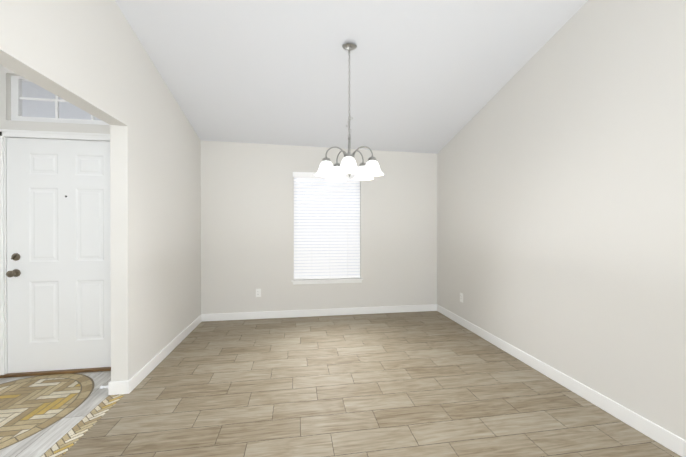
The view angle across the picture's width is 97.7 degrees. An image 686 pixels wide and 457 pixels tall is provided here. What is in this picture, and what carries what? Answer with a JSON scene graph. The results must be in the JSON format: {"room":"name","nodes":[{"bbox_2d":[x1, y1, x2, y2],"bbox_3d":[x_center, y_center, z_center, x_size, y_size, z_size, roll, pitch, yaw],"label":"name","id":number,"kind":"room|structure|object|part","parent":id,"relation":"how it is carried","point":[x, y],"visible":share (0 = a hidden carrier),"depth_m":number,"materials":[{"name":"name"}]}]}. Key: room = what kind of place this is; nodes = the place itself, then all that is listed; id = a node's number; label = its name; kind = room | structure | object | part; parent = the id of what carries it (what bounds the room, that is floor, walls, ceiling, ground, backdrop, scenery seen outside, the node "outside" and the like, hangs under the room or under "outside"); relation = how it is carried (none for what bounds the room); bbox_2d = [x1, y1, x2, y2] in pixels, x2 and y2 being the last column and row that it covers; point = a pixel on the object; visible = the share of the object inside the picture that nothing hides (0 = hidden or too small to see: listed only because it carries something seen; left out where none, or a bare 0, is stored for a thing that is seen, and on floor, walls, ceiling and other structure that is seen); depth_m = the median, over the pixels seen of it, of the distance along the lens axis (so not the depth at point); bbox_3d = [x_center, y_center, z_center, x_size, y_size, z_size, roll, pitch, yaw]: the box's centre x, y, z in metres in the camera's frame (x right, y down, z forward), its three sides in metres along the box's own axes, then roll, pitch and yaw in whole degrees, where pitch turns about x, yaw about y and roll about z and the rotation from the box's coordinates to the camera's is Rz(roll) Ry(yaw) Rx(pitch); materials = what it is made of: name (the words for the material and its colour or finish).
{"room":"empty dining room","nodes":[
{"label":"empty dining room","id":0,"kind":"room"},
{"bbox_2d":[0,65,109,133],"bbox_3d":[-2.976,-0.139,2.629,2.268,2.815,0.150,0,0,-9],"label":"wall","id":1,"kind":"structure","parent":0,"point":[6,121],"depth_m":2.59,"materials":[{"name":"white paint"}]},
{"bbox_2d":[0,129,109,374],"bbox_3d":[-2.445,0.213,2.701,1.046,2.111,0.173,0,0,-9],"label":"door frame","id":2,"kind":"structure","parent":1,"relation":"attached to","point":[51,134],"depth_m":2.56,"materials":[{"name":"white wood"}]},
{"bbox_2d":[6,138,110,371],"bbox_3d":[-2.439,0.234,2.668,0.914,2.030,0.044,0,0,-9],"label":"door","id":3,"kind":"structure","parent":1,"relation":"in","point":[59,299],"depth_m":2.64,"materials":[{"name":"white wood"}]},
{"bbox_2d":[6,196,66,276],"bbox_3d":[-2.638,0.063,2.580,0.425,0.708,0.069,0,0,-9],"label":"hardware piece","id":4,"kind":"object","parent":3,"relation":"attached to","point":[15,272],"depth_m":2.57,"materials":[{"name":"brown metal"}]},
{"bbox_2d":[8,366,110,372],"bbox_3d":[-2.436,1.243,2.653,0.914,0.012,0.005,0,0,-9],"label":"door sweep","id":5,"kind":"object","parent":3,"relation":"attached to","point":[59,369],"depth_m":2.64,"materials":[{"name":"white plastic"}]},
{"bbox_2d":[11,76,108,124],"bbox_3d":[-2.421,-1.129,2.700,0.952,0.404,0.040,0,0,-9],"label":"window","id":6,"kind":"structure","parent":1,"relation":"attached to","point":[17,98],"depth_m":2.65,"materials":[{"name":"white plastic"}]},
{"bbox_3d":[-2.415,-1.144,2.701,0.855,0.328,0.004,0,0,-9],"label":"glass","id":7,"kind":"part","parent":6,"relation":"part of","materials":[{"name":"clear glass"}]},
{"bbox_2d":[0,0,200,381],"bbox_3d":[-1.474,-0.741,0.740,0.120,4.037,6.710,0,0,-9],"label":"wall","id":8,"kind":"structure","parent":0,"point":[91,57],"depth_m":2.36,"materials":[{"name":"white paint"}]},
{"bbox_2d":[108,381,123,394],"bbox_3d":[-1.815,1.220,2.507,0.013,0.100,0.460,0,0,-9],"label":"baseboard","id":9,"kind":"structure","parent":8,"relation":"attached to","point":[113,387],"depth_m":2.29,"materials":[{"name":"white"}]},
{"bbox_2d":[124,314,203,393],"bbox_3d":[-1.786,1.216,3.177,0.017,0.100,1.776,0,0,-9],"label":"baseboard","id":10,"kind":"structure","parent":8,"relation":"attached to","point":[129,385],"depth_m":2.81,"materials":[{"name":"white"}]},
{"bbox_2d":[22,0,587,153],"bbox_3d":[-0.907,-2.047,0.822,6.104,1.913,7.010,0,0,-9],"label":"ceiling","id":11,"kind":"structure","parent":0,"point":[432,76],"depth_m":2.77,"materials":[{"name":"white paint"}]},
{"bbox_2d":[315,44,383,180],"bbox_3d":[0.043,-1.012,2.576,0.572,1.143,0.578,0,0,-9],"label":"chandelier","id":12,"kind":"object","parent":11,"relation":"hanging from","point":[369,169],"visible":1,"depth_m":2.53,"materials":[{"name":"white glass"}]},
{"bbox_3d":[0.056,-1.159,2.585,0.058,0.727,0.056,0,0,-9],"label":"chain","id":13,"kind":"part","parent":12,"relation":"part of","materials":[{"name":"silver metal"}]},
{"bbox_2d":[201,140,436,313],"bbox_3d":[-0.239,0.022,4.407,3.686,2.477,0.150,0,0,-9],"label":"wall","id":14,"kind":"structure","parent":0,"point":[247,220],"depth_m":4.25,"materials":[{"name":"white paint"}]},
{"bbox_2d":[256,289,260,296],"bbox_3d":[-1.181,0.899,4.184,0.070,0.115,0.009,0,0,-9],"label":"electrical outlet","id":15,"kind":"object","parent":14,"relation":"attached to","point":[258,292],"visible":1,"depth_m":4.18,"materials":[{"name":"white plastic"}]},
{"bbox_2d":[204,304,435,320],"bbox_3d":[-0.249,1.211,4.326,3.402,0.100,0.017,0,0,-9],"label":"baseboard","id":16,"kind":"structure","parent":14,"relation":"attached to","point":[432,307],"depth_m":4.30,"materials":[{"name":"white"}]},
{"bbox_2d":[291,278,362,284],"bbox_3d":[-0.224,0.764,4.360,1.037,0.062,0.103,0,0,-9],"label":"window sill","id":17,"kind":"structure","parent":14,"relation":"attached to","point":[329,281],"depth_m":4.32,"materials":[{"name":"white"}]},
{"bbox_2d":[0,311,680,456],"bbox_3d":[-0.927,1.307,0.969,6.104,0.060,7.274,0,0,-9],"label":"floor","id":18,"kind":"structure","parent":0,"point":[422,384],"depth_m":2.18,"materials":[{"name":"brown tile"}]},
{"bbox_2d":[0,373,94,449],"bbox_3d":[-2.399,1.270,2.056,1.040,0.001,1.150,0,0,-9],"label":"medallion","id":19,"kind":"object","parent":18,"relation":"on","point":[30,406],"visible":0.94,"depth_m":2.20,"materials":[{"name":"tile"}]},
{"bbox_2d":[0,367,110,377],"bbox_3d":[-2.444,1.258,2.703,0.984,0.022,0.180,0,0,-9],"label":"threshold","id":20,"kind":"object","parent":18,"relation":"on","point":[37,373],"visible":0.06,"depth_m":2.61,"materials":[{"name":"brown wood"}]},
{"bbox_2d":[437,0,685,439],"bbox_3d":[2.023,-0.744,1.360,0.150,4.037,6.860,0,0,-9],"label":"wall","id":21,"kind":"structure","parent":0,"point":[561,200],"depth_m":2.22,"materials":[{"name":"white paint"}]},
{"bbox_2d":[436,304,685,456],"bbox_3d":[1.953,1.225,1.282,0.013,0.100,6.710,0,0,-9],"label":"baseboard","id":22,"kind":"structure","parent":21,"relation":"attached to","point":[676,444],"depth_m":2.20,"materials":[{"name":"white"}]},
{"bbox_3d":[-0.236,-0.031,4.432,0.977,1.528,0.060,0,0,-9],"label":"window","id":23,"kind":"structure","parent":0,"visible":0},
{"bbox_2d":[293,172,359,279],"bbox_3d":[-0.223,-0.036,4.350,1.001,1.530,0.078,0,0,-9],"label":"window blinds","id":24,"kind":"object","parent":23,"relation":"attached to","point":[327,235],"visible":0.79,"depth_m":4.36,"materials":[{"name":"white plastic"}]},
{"label":"outside","id":25,"kind":"structure","parent":0,"visible":0},
{"bbox_2d":[296,178,341,203],"bbox_3d":[-0.369,-0.193,5.286,3.377,3.500,0.030,0,0,-9],"label":"window","id":26,"kind":"structure","parent":25,"point":[323,191],"depth_m":5.27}
]}

